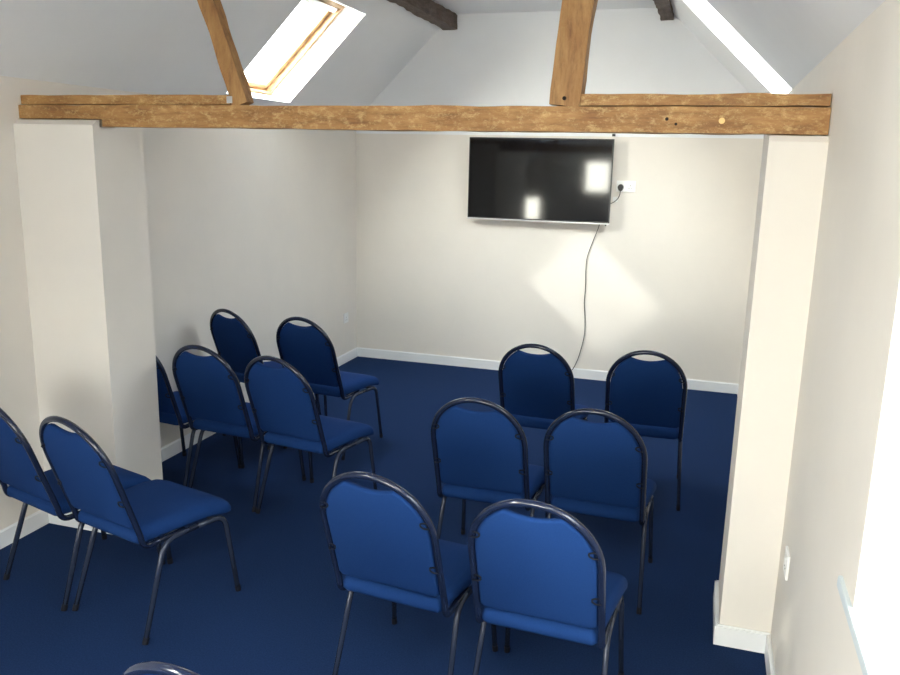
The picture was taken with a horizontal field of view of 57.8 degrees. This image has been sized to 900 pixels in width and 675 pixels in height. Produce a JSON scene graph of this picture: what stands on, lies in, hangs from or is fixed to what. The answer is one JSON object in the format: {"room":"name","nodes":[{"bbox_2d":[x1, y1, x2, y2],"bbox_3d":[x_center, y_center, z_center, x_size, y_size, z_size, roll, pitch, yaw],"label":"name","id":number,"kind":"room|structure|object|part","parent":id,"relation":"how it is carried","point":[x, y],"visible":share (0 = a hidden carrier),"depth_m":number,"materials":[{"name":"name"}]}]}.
{"room":"meeting room","nodes":[
{"label":"meeting room","id":0,"kind":"room"},
{"bbox_2d":[13,119,162,510],"bbox_3d":[-1.732,-0.074,3.962,0.433,2.010,0.334,5,13,17],"label":"pillar","id":1,"kind":"structure","parent":0,"point":[82,182],"depth_m":3.79,"materials":[{"name":"beige paint"}]},
{"bbox_2d":[18,105,830,134],"bbox_3d":[-0.330,-0.875,3.251,3.380,0.097,0.111,5,13,17],"label":"tie beam","id":2,"kind":"structure","parent":1,"relation":"on","point":[432,118],"depth_m":3.09,"materials":[{"name":"orange wood"}]},
{"bbox_2d":[21,94,230,104],"bbox_3d":[-1.417,-1.042,3.580,1.083,0.044,0.092,5,13,17],"label":"plate","id":3,"kind":"object","parent":2,"relation":"on","point":[142,99],"visible":0.87,"depth_m":3.53,"materials":[{"name":"orange wood"}]},
{"bbox_2d":[197,0,253,104],"bbox_3d":[-1.008,-1.437,3.340,0.403,0.960,0.067,5,13,17],"label":"strut","id":4,"kind":"object","parent":2,"relation":"on","point":[236,82],"visible":0.99,"depth_m":3.35,"materials":[{"name":"orange wood"}]},
{"bbox_3d":[-0.912,-0.984,3.372,0.026,0.028,0.005,5,13,17],"label":"nail plate","id":5,"kind":"part","parent":4,"relation":"part of","materials":[{"name":"silver metal"}]},
{"bbox_2d":[549,0,597,105],"bbox_3d":[0.478,-1.308,2.899,0.202,0.946,0.094,5,13,17],"label":"strut","id":6,"kind":"object","parent":2,"relation":"on","point":[570,67],"visible":0.97,"depth_m":2.93,"materials":[{"name":"orange wood"}]},
{"bbox_2d":[579,93,831,106],"bbox_3d":[0.884,-0.838,2.880,0.840,0.044,0.093,5,13,17],"label":"plate","id":7,"kind":"object","parent":2,"relation":"on","point":[735,99],"visible":0.94,"depth_m":2.83,"materials":[{"name":"orange wood"}]},
{"bbox_2d":[0,76,356,529],"bbox_3d":[-2.802,0.015,3.162,1.127,2.133,9.404,5,13,17],"label":"wall","id":8,"kind":"structure","parent":0,"point":[257,225],"depth_m":5.29,"materials":[{"name":"beige paint"}]},
{"bbox_2d":[0,348,357,548],"bbox_3d":[-1.766,0.880,4.102,0.449,0.085,7.338,5,13,17],"label":"baseboard","id":9,"kind":"structure","parent":8,"relation":"attached to","point":[40,518],"depth_m":4.03,"materials":[{"name":"white paint"}]},
{"bbox_2d":[344,312,347,323],"bbox_3d":[-0.930,-0.175,7.297,0.012,0.088,0.088,5,13,17],"label":"wall socket","id":10,"kind":"object","parent":8,"relation":"attached to","point":[345,314],"visible":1,"depth_m":7.29,"materials":[{"name":"white plastic"}]},
{"bbox_2d":[0,0,439,105],"bbox_3d":[-2.429,-1.013,2.823,2.169,2.135,9.904,5,13,17],"label":"ceiling","id":11,"kind":"structure","parent":0,"point":[154,47],"depth_m":4.46,"materials":[{"name":"white paint"}]},
{"bbox_2d":[247,0,344,94],"bbox_3d":[-1.219,-1.981,5.422,0.764,0.644,0.825,5,13,17],"label":"window","id":12,"kind":"structure","parent":11,"relation":"attached to","point":[324,12],"depth_m":5.74,"materials":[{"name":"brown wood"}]},
{"bbox_2d":[387,0,456,29],"bbox_3d":[-1.407,-1.672,2.352,0.143,0.135,9.382,5,13,17],"label":"purlin","id":13,"kind":"object","parent":11,"relation":"attached to","point":[428,10],"visible":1,"depth_m":6.17,"materials":[{"name":"brown wood"}]},
{"bbox_2d":[0,356,766,674],"bbox_3d":[-1.094,1.269,2.877,4.760,0.120,9.904,5,13,17],"label":"floor","id":14,"kind":"structure","parent":0,"point":[286,616],"depth_m":3.56,"materials":[{"name":"blue carpet"}]},
{"bbox_2d":[0,408,164,610],"bbox_3d":[-1.636,0.611,3.456,0.449,0.899,0.630,9,15,32],"label":"chair","id":15,"kind":"object","parent":14,"relation":"on","point":[20,468],"visible":0.7,"depth_m":3.28,"materials":[{"name":"blue fabric"}]},
{"bbox_3d":[-1.829,0.835,3.591,0.026,0.372,0.296,10,15,35],"label":"leg","id":16,"kind":"part","parent":15,"relation":"part of","materials":[{"name":"grey metal"}]},
{"bbox_3d":[-1.752,0.446,3.232,0.365,0.396,0.164,9,15,32],"label":"backrest","id":17,"kind":"part","parent":15,"relation":"part of","materials":[{"name":"blue fabric"}]},
{"bbox_3d":[-1.704,0.454,3.310,0.413,0.532,0.370,9,15,32],"label":"frame","id":18,"kind":"part","parent":15,"relation":"part of","materials":[{"name":"blue metal"}]},
{"bbox_3d":[-1.490,0.890,3.375,0.026,0.372,0.296,8,14,29],"label":"leg","id":19,"kind":"part","parent":15,"relation":"part of","materials":[{"name":"grey metal"}]},
{"bbox_3d":[-1.596,0.639,3.526,0.436,0.099,0.460,9,15,32],"label":"seat","id":20,"kind":"part","parent":15,"relation":"part of","materials":[{"name":"blue fabric"}]},
{"bbox_3d":[-1.356,0.849,3.577,0.029,0.368,0.200,11,16,37],"label":"leg","id":21,"kind":"part","parent":15,"relation":"part of","materials":[{"name":"grey metal"}]},
{"bbox_2d":[39,416,240,644],"bbox_3d":[-1.235,0.668,3.239,0.449,0.899,0.630,9,14,30],"label":"chair","id":22,"kind":"object","parent":14,"relation":"on","point":[88,480],"visible":1,"depth_m":3.09,"materials":[{"name":"blue fabric"}]},
{"bbox_3d":[-1.431,0.893,3.368,0.026,0.372,0.296,10,15,33],"label":"leg","id":23,"kind":"part","parent":22,"relation":"part of","materials":[{"name":"grey metal"}]},
{"bbox_3d":[-1.345,0.504,3.011,0.365,0.396,0.164,9,14,30],"label":"backrest","id":24,"kind":"part","parent":22,"relation":"part of","materials":[{"name":"blue fabric"}]},
{"bbox_3d":[-1.299,0.511,3.091,0.413,0.532,0.370,9,14,30],"label":"frame","id":25,"kind":"part","parent":22,"relation":"part of","materials":[{"name":"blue metal"}]},
{"bbox_3d":[-1.197,0.696,3.309,0.436,0.099,0.460,9,14,30],"label":"seat","id":26,"kind":"part","parent":22,"relation":"part of","materials":[{"name":"blue fabric"}]},
{"bbox_3d":[-1.301,0.851,3.573,0.029,0.368,0.200,7,14,26],"label":"leg","id":27,"kind":"part","parent":22,"relation":"part of","materials":[{"name":"grey metal"}]},
{"bbox_3d":[-1.082,0.946,3.160,0.033,0.372,0.295,9,14,30],"label":"leg","id":28,"kind":"part","parent":22,"relation":"part of","materials":[{"name":"grey metal"}]},
{"bbox_3d":[-0.957,0.903,3.369,0.029,0.368,0.200,10,15,35],"label":"leg","id":29,"kind":"part","parent":22,"relation":"part of","materials":[{"name":"grey metal"}]},
{"bbox_2d":[122,661,199,674],"bbox_3d":[-0.392,0.988,1.868,0.449,0.899,0.630,6,13,22],"label":"chair","id":30,"kind":"object","parent":14,"relation":"on","point":[150,667],"visible":1,"depth_m":1.51,"materials":[{"name":"blue metal"}]},
{"bbox_2d":[156,356,240,486],"bbox_3d":[-1.556,0.370,4.559,0.449,0.899,0.630,7,14,24],"label":"chair","id":31,"kind":"object","parent":14,"relation":"on","point":[171,409],"visible":0.33,"depth_m":4.37,"materials":[{"name":"blue fabric"}]},
{"bbox_3d":[-1.645,0.209,4.320,0.365,0.396,0.164,7,14,24],"label":"backrest","id":32,"kind":"part","parent":31,"relation":"part of","materials":[{"name":"blue fabric"}]},
{"bbox_3d":[-1.608,0.215,4.404,0.413,0.532,0.370,7,14,24],"label":"frame","id":33,"kind":"part","parent":31,"relation":"part of","materials":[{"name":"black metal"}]},
{"bbox_3d":[-1.526,0.397,4.634,0.436,0.099,0.460,7,14,24],"label":"seat","id":34,"kind":"part","parent":31,"relation":"part of","materials":[{"name":"blue fabric"}]},
{"bbox_3d":[-1.655,0.554,4.885,0.029,0.368,0.200,6,13,20],"label":"leg","id":35,"kind":"part","parent":31,"relation":"part of","materials":[{"name":"grey metal"}]},
{"bbox_3d":[-1.392,0.645,4.501,0.026,0.372,0.296,6,13,21],"label":"leg","id":36,"kind":"part","parent":31,"relation":"part of","materials":[{"name":"grey metal"}]},
{"bbox_3d":[-1.289,0.599,4.720,0.029,0.368,0.200,8,14,29],"label":"leg","id":37,"kind":"part","parent":31,"relation":"part of","materials":[{"name":"grey metal"}]},
{"bbox_2d":[172,345,305,511],"bbox_3d":[-1.141,0.418,4.385,0.449,0.899,0.630,6,13,22],"label":"chair","id":38,"kind":"object","parent":14,"relation":"on","point":[209,389],"visible":0.87,"depth_m":4.16,"materials":[{"name":"blue fabric"}]},
{"bbox_3d":[-1.347,0.649,4.486,0.026,0.372,0.296,7,14,25],"label":"leg","id":39,"kind":"part","parent":38,"relation":"part of","materials":[{"name":"grey metal"}]},
{"bbox_3d":[-1.223,0.258,4.143,0.365,0.396,0.164,6,13,22],"label":"backrest","id":40,"kind":"part","parent":38,"relation":"part of","materials":[{"name":"blue fabric"}]},
{"bbox_3d":[-1.188,0.264,4.228,0.413,0.532,0.370,6,13,22],"label":"frame","id":41,"kind":"part","parent":38,"relation":"part of","materials":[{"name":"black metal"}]},
{"bbox_3d":[-1.113,0.444,4.461,0.436,0.099,0.460,6,13,22],"label":"seat","id":42,"kind":"part","parent":38,"relation":"part of","materials":[{"name":"blue fabric"}]},
{"bbox_3d":[-1.249,0.602,4.707,0.029,0.368,0.200,5,13,18],"label":"leg","id":43,"kind":"part","parent":38,"relation":"part of","materials":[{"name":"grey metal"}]},
{"bbox_3d":[-0.973,0.691,4.333,0.026,0.372,0.296,6,13,19],"label":"leg","id":44,"kind":"part","parent":38,"relation":"part of","materials":[{"name":"grey metal"}]},
{"bbox_3d":[-0.878,0.644,4.555,0.029,0.368,0.200,8,14,27],"label":"leg","id":45,"kind":"part","parent":38,"relation":"part of","materials":[{"name":"grey metal"}]},
{"bbox_2d":[210,309,320,449],"bbox_3d":[-1.208,0.215,5.303,0.449,0.899,0.630,10,15,34],"label":"chair","id":46,"kind":"object","parent":14,"relation":"on","point":[235,342],"visible":0.45,"depth_m":5.06,"materials":[{"name":"blue fabric"}]},
{"bbox_3d":[-1.330,0.049,5.083,0.365,0.396,0.164,10,15,34],"label":"backrest","id":47,"kind":"part","parent":46,"relation":"part of","materials":[{"name":"blue fabric"}]},
{"bbox_3d":[-1.279,0.057,5.159,0.413,0.532,0.370,10,15,34],"label":"frame","id":48,"kind":"part","parent":46,"relation":"part of","materials":[{"name":"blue metal"}]},
{"bbox_3d":[-1.166,0.243,5.371,0.436,0.099,0.460,10,15,34],"label":"seat","id":49,"kind":"part","parent":46,"relation":"part of","materials":[{"name":"blue fabric"}]},
{"bbox_3d":[-0.925,0.454,5.414,0.029,0.368,0.200,11,16,39],"label":"leg","id":50,"kind":"part","parent":46,"relation":"part of","materials":[{"name":"grey metal"}]},
{"bbox_2d":[244,355,376,513],"bbox_3d":[-0.719,0.470,4.191,0.449,0.899,0.630,7,14,25],"label":"chair","id":51,"kind":"object","parent":14,"relation":"on","point":[283,404],"visible":0.98,"depth_m":3.99,"materials":[{"name":"blue fabric"}]},
{"bbox_3d":[-0.921,0.699,4.303,0.026,0.372,0.296,8,14,28],"label":"leg","id":52,"kind":"part","parent":51,"relation":"part of","materials":[{"name":"grey metal"}]},
{"bbox_3d":[-0.812,0.308,3.954,0.365,0.396,0.164,7,14,25],"label":"backrest","id":53,"kind":"part","parent":51,"relation":"part of","materials":[{"name":"blue fabric"}]},
{"bbox_3d":[-0.773,0.315,4.037,0.413,0.532,0.370,7,14,25],"label":"frame","id":54,"kind":"part","parent":51,"relation":"part of","materials":[{"name":"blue metal"}]},
{"bbox_3d":[-0.811,0.654,4.519,0.029,0.368,0.200,6,13,21],"label":"leg","id":55,"kind":"part","parent":51,"relation":"part of","materials":[{"name":"grey metal"}]},
{"bbox_3d":[-0.687,0.497,4.265,0.436,0.099,0.460,7,14,25],"label":"seat","id":56,"kind":"part","parent":51,"relation":"part of","materials":[{"name":"blue fabric"}]},
{"bbox_3d":[-0.558,0.745,4.128,0.026,0.372,0.296,6,13,22],"label":"leg","id":57,"kind":"part","parent":51,"relation":"part of","materials":[{"name":"grey metal"}]},
{"bbox_3d":[-0.449,0.700,4.345,0.029,0.368,0.200,9,14,30],"label":"leg","id":58,"kind":"part","parent":51,"relation":"part of","materials":[{"name":"grey metal"}]},
{"bbox_2d":[276,316,382,459],"bbox_3d":[-0.768,0.261,5.137,0.449,0.899,0.630,7,14,24],"label":"chair","id":59,"kind":"object","parent":14,"relation":"on","point":[308,349],"visible":0.76,"depth_m":4.91,"materials":[{"name":"blue fabric"}]},
{"bbox_3d":[-0.856,0.100,4.898,0.365,0.396,0.164,7,14,24],"label":"backrest","id":60,"kind":"part","parent":59,"relation":"part of","materials":[{"name":"blue fabric"}]},
{"bbox_3d":[-0.819,0.106,4.982,0.413,0.532,0.370,7,14,24],"label":"frame","id":61,"kind":"part","parent":59,"relation":"part of","materials":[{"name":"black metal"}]},
{"bbox_3d":[-0.868,0.445,5.463,0.029,0.368,0.200,6,13,19],"label":"leg","id":62,"kind":"part","parent":59,"relation":"part of","materials":[{"name":"grey metal"}]},
{"bbox_3d":[-0.738,0.287,5.212,0.436,0.099,0.460,7,14,24],"label":"seat","id":63,"kind":"part","parent":59,"relation":"part of","materials":[{"name":"blue fabric"}]},
{"bbox_3d":[-0.603,0.535,5.080,0.026,0.372,0.296,6,13,21],"label":"leg","id":64,"kind":"part","parent":59,"relation":"part of","materials":[{"name":"grey metal"}]},
{"bbox_3d":[-0.501,0.489,5.299,0.029,0.368,0.200,8,14,28],"label":"leg","id":65,"kind":"part","parent":59,"relation":"part of","materials":[{"name":"grey metal"}]},
{"bbox_2d":[319,471,497,674],"bbox_3d":[-0.136,0.786,2.809,0.449,0.899,0.630,6,13,23],"label":"chair","id":66,"kind":"object","parent":14,"relation":"on","point":[387,546],"visible":0.93,"depth_m":2.58,"materials":[{"name":"blue fabric"}]},
{"bbox_3d":[-0.341,1.018,2.911,0.026,0.372,0.296,7,14,25],"label":"leg","id":67,"kind":"part","parent":66,"relation":"part of","materials":[{"name":"grey metal"}]},
{"bbox_3d":[-0.218,0.626,2.568,0.365,0.396,0.164,6,13,23],"label":"backrest","id":68,"kind":"part","parent":66,"relation":"part of","materials":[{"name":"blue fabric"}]},
{"bbox_3d":[-0.242,0.971,3.132,0.029,0.368,0.200,5,13,18],"label":"leg","id":69,"kind":"part","parent":66,"relation":"part of","materials":[{"name":"grey metal"}]},
{"bbox_3d":[-0.183,0.632,2.652,0.413,0.532,0.370,6,13,23],"label":"frame","id":70,"kind":"part","parent":66,"relation":"part of","materials":[{"name":"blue metal"}]},
{"bbox_3d":[-0.107,0.813,2.884,0.436,0.099,0.460,6,13,23],"label":"seat","id":71,"kind":"part","parent":66,"relation":"part of","materials":[{"name":"blue fabric"}]},
{"bbox_3d":[0.032,1.060,2.755,0.026,0.372,0.296,6,13,20],"label":"leg","id":72,"kind":"part","parent":66,"relation":"part of","materials":[{"name":"grey metal"}]},
{"bbox_3d":[0.129,1.013,2.977,0.029,0.368,0.200,8,14,27],"label":"leg","id":73,"kind":"part","parent":66,"relation":"part of","materials":[{"name":"grey metal"}]},
{"bbox_2d":[431,397,547,538],"bbox_3d":[0.185,0.618,3.609,0.449,0.899,0.630,5,13,17],"label":"chair","id":74,"kind":"object","parent":14,"relation":"on","point":[481,456],"visible":0.84,"depth_m":3.36,"materials":[{"name":"blue fabric"}]},
{"bbox_3d":[-0.024,0.853,3.693,0.026,0.372,0.296,6,13,20],"label":"leg","id":75,"kind":"part","parent":74,"relation":"part of","materials":[{"name":"grey metal"}]},
{"bbox_3d":[0.053,0.804,3.921,0.029,0.368,0.200,4,13,13],"label":"leg","id":76,"kind":"part","parent":74,"relation":"part of","materials":[{"name":"grey metal"}]},
{"bbox_3d":[0.122,0.459,3.361,0.365,0.396,0.164,5,13,17],"label":"backrest","id":77,"kind":"part","parent":74,"relation":"part of","materials":[{"name":"blue fabric"}]},
{"bbox_3d":[0.207,0.644,3.687,0.436,0.099,0.460,5,13,17],"label":"seat","id":78,"kind":"part","parent":74,"relation":"part of","materials":[{"name":"blue fabric"}]},
{"bbox_3d":[0.362,0.888,3.572,0.026,0.372,0.296,4,13,14],"label":"leg","id":79,"kind":"part","parent":74,"relation":"part of","materials":[{"name":"grey metal"}]},
{"bbox_3d":[0.437,0.839,3.801,0.029,0.368,0.200,6,13,22],"label":"leg","id":80,"kind":"part","parent":74,"relation":"part of","materials":[{"name":"grey metal"}]},
{"bbox_2d":[498,343,588,429],"bbox_3d":[0.529,0.412,4.581,0.449,0.899,0.630,6,13,19],"label":"chair","id":81,"kind":"object","parent":14,"relation":"on","point":[536,389],"visible":0.73,"depth_m":4.32,"materials":[{"name":"blue fabric"}]},
{"bbox_3d":[0.460,0.253,4.334,0.365,0.396,0.164,6,13,19],"label":"backrest","id":82,"kind":"part","parent":81,"relation":"part of","materials":[{"name":"blue fabric"}]},
{"bbox_3d":[0.552,0.438,4.658,0.436,0.099,0.460,6,13,19],"label":"seat","id":83,"kind":"part","parent":81,"relation":"part of","materials":[{"name":"blue fabric"}]},
{"bbox_2d":[467,499,627,674],"bbox_3d":[0.323,0.833,2.644,0.449,0.899,0.630,6,13,19],"label":"chair","id":84,"kind":"object","parent":14,"relation":"on","point":[549,577],"visible":1,"depth_m":2.40,"materials":[{"name":"blue fabric"}]},
{"bbox_3d":[0.116,1.066,2.735,0.026,0.372,0.296,6,13,22],"label":"leg","id":85,"kind":"part","parent":84,"relation":"part of","materials":[{"name":"grey metal"}]},
{"bbox_3d":[0.201,1.018,2.961,0.029,0.368,0.200,5,13,15],"label":"leg","id":86,"kind":"part","parent":84,"relation":"part of","materials":[{"name":"grey metal"}]},
{"bbox_3d":[0.253,0.674,2.398,0.365,0.396,0.164,6,13,19],"label":"backrest","id":87,"kind":"part","parent":84,"relation":"part of","materials":[{"name":"blue fabric"}]},
{"bbox_3d":[0.348,0.859,2.721,0.436,0.099,0.460,6,13,19],"label":"seat","id":88,"kind":"part","parent":84,"relation":"part of","materials":[{"name":"blue fabric"}]},
{"bbox_3d":[0.497,1.104,2.601,0.026,0.372,0.296,5,13,16],"label":"leg","id":89,"kind":"part","parent":84,"relation":"part of","materials":[{"name":"grey metal"}]},
{"bbox_3d":[0.580,1.056,2.828,0.029,0.368,0.200,7,14,24],"label":"leg","id":90,"kind":"part","parent":84,"relation":"part of","materials":[{"name":"grey metal"}]},
{"bbox_2d":[543,408,656,614],"bbox_3d":[0.644,0.653,3.496,0.449,0.899,0.630,5,13,18],"label":"chair","id":91,"kind":"object","parent":14,"relation":"on","point":[596,469],"visible":0.92,"depth_m":3.25,"materials":[{"name":"blue fabric"}]},
{"bbox_3d":[0.577,0.494,3.248,0.365,0.396,0.164,5,13,18],"label":"backrest","id":92,"kind":"part","parent":91,"relation":"part of","materials":[{"name":"blue fabric"}]},
{"bbox_3d":[0.605,0.499,3.336,0.413,0.532,0.370,5,13,18],"label":"frame","id":93,"kind":"part","parent":91,"relation":"part of","materials":[{"name":"blue metal"}]},
{"bbox_3d":[0.667,0.679,3.573,0.436,0.099,0.460,5,13,18],"label":"seat","id":94,"kind":"part","parent":91,"relation":"part of","materials":[{"name":"blue fabric"}]},
{"bbox_3d":[0.819,0.923,3.455,0.026,0.372,0.296,5,13,15],"label":"leg","id":95,"kind":"part","parent":91,"relation":"part of","materials":[{"name":"grey metal"}]},
{"bbox_3d":[0.898,0.875,3.683,0.029,0.368,0.200,7,13,23],"label":"leg","id":96,"kind":"part","parent":91,"relation":"part of","materials":[{"name":"grey metal"}]},
{"bbox_2d":[604,350,687,510],"bbox_3d":[1.074,0.442,4.496,0.449,0.899,0.630,5,13,15],"label":"chair","id":97,"kind":"object","parent":14,"relation":"on","point":[648,395],"visible":0.86,"depth_m":4.24,"materials":[{"name":"blue fabric"}]},
{"bbox_3d":[1.093,0.468,4.575,0.436,0.099,0.460,5,13,15],"label":"seat","id":98,"kind":"part","parent":97,"relation":"part of","materials":[{"name":"blue fabric"}]},
{"bbox_3d":[1.020,0.285,4.245,0.365,0.396,0.164,5,13,15],"label":"backrest","id":99,"kind":"part","parent":97,"relation":"part of","materials":[{"name":"blue fabric"}]},
{"bbox_3d":[1.043,0.289,4.334,0.413,0.532,0.370,5,13,15],"label":"frame","id":100,"kind":"part","parent":97,"relation":"part of","materials":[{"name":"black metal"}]},
{"bbox_3d":[1.258,0.711,4.466,0.033,0.372,0.295,5,13,15],"label":"leg","id":101,"kind":"part","parent":97,"relation":"part of","materials":[{"name":"grey metal"}]},
{"bbox_2d":[432,0,655,13],"bbox_3d":[-0.574,-1.809,2.055,1.720,0.300,9.904,5,13,17],"label":"ceiling","id":102,"kind":"structure","parent":0,"point":[456,6],"depth_m":6.26,"materials":[{"name":"white paint"}]},
{"bbox_2d":[356,8,763,383],"bbox_3d":[0.815,-1.321,6.885,3.884,3.300,0.250,5,13,17],"label":"wall","id":103,"kind":"structure","parent":0,"point":[668,274],"depth_m":6.76,"materials":[{"name":"beige paint"}]},
{"bbox_2d":[467,137,614,225],"bbox_3d":[0.737,-1.295,6.734,1.195,0.686,0.088,5,13,17],"label":"television","id":104,"kind":"object","parent":103,"relation":"attached to","point":[556,180],"visible":1,"depth_m":6.69,"materials":[{"name":"black plastic"}]},
{"bbox_3d":[0.721,-0.969,6.774,1.195,0.012,0.020,5,13,17],"label":"trim","id":105,"kind":"part","parent":104,"relation":"part of","materials":[{"name":"silver metal"}]},
{"bbox_2d":[572,225,599,369],"bbox_3d":[1.128,-0.315,6.842,0.192,1.356,0.044,7,13,23],"label":"hanging cable","id":106,"kind":"object","parent":104,"relation":"hanging from","point":[599,225],"visible":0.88,"depth_m":6.84,"materials":[{"name":"black plastic"}]},
{"bbox_2d":[357,347,738,393],"bbox_3d":[0.740,0.275,7.106,3.384,0.085,0.016,5,13,17],"label":"baseboard","id":107,"kind":"structure","parent":103,"relation":"attached to","point":[713,386],"depth_m":7.25,"materials":[{"name":"white paint"}]},
{"bbox_2d":[616,181,635,191],"bbox_3d":[1.419,-1.219,6.572,0.150,0.088,0.012,5,13,17],"label":"wall socket","id":108,"kind":"object","parent":103,"relation":"attached to","point":[629,186],"visible":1,"depth_m":6.57,"materials":[{"name":"white plastic"}]},
{"bbox_2d":[611,184,623,203],"bbox_3d":[1.309,-1.160,6.600,0.184,0.167,0.030,5,13,17],"label":"plug","id":109,"kind":"object","parent":108,"relation":"in","point":[620,186],"visible":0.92,"depth_m":6.56,"materials":[{"name":"black plastic"}]},
{"bbox_2d":[719,134,828,633],"bbox_3d":[1.203,0.182,3.088,0.187,2.010,0.337,5,13,17],"label":"wall","id":110,"kind":"structure","parent":0,"point":[793,167],"depth_m":2.92,"materials":[{"name":"beige paint"}]},
{"bbox_2d":[670,0,884,93],"bbox_3d":[0.840,-1.140,1.740,1.315,1.284,9.904,5,13,17],"label":"ceiling","id":111,"kind":"structure","parent":0,"point":[769,46],"depth_m":3.72,"materials":[{"name":"white paint"}]},
{"bbox_2d":[653,0,673,20],"bbox_3d":[0.251,-1.540,1.844,0.118,0.120,9.382,5,13,17],"label":"purlin","id":112,"kind":"object","parent":111,"relation":"attached to","point":[665,9],"visible":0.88,"depth_m":5.83,"materials":[{"name":"brown wood"}]},
{"bbox_2d":[771,0,899,674],"bbox_3d":[1.105,0.323,1.966,0.300,2.214,9.404,5,13,17],"label":"wall","id":113,"kind":"structure","parent":0,"point":[856,280],"depth_m":2.10,"materials":[{"name":"beige paint"}]},
{"bbox_2d":[713,385,775,674],"bbox_3d":[0.840,1.342,2.260,0.203,0.085,9.388,5,13,17],"label":"baseboard","id":114,"kind":"structure","parent":113,"relation":"attached to","point":[723,635],"depth_m":3.13,"materials":[{"name":"white paint"}]},
{"bbox_2d":[783,546,789,580],"bbox_3d":[1.153,0.773,2.794,0.012,0.088,0.088,5,13,17],"label":"wall socket","id":115,"kind":"object","parent":113,"relation":"attached to","point":[786,564],"visible":1,"depth_m":2.77,"materials":[{"name":"white plastic"}]},
{"bbox_2d":[837,575,899,674],"bbox_3d":[0.750,0.723,1.088,0.220,0.030,1.595,5,13,17],"label":"trim","id":116,"kind":"structure","parent":113,"relation":"attached to","point":[875,636],"depth_m":1.62,"materials":[{"name":"white paint"}]},
{"bbox_2d":[854,283,899,616],"bbox_3d":[0.805,0.206,0.961,0.289,1.040,1.295,5,13,17],"label":"window","id":117,"kind":"structure","parent":113,"relation":"attached to","point":[878,582],"depth_m":1.66,"materials":[{"name":"white glass"}]}
]}

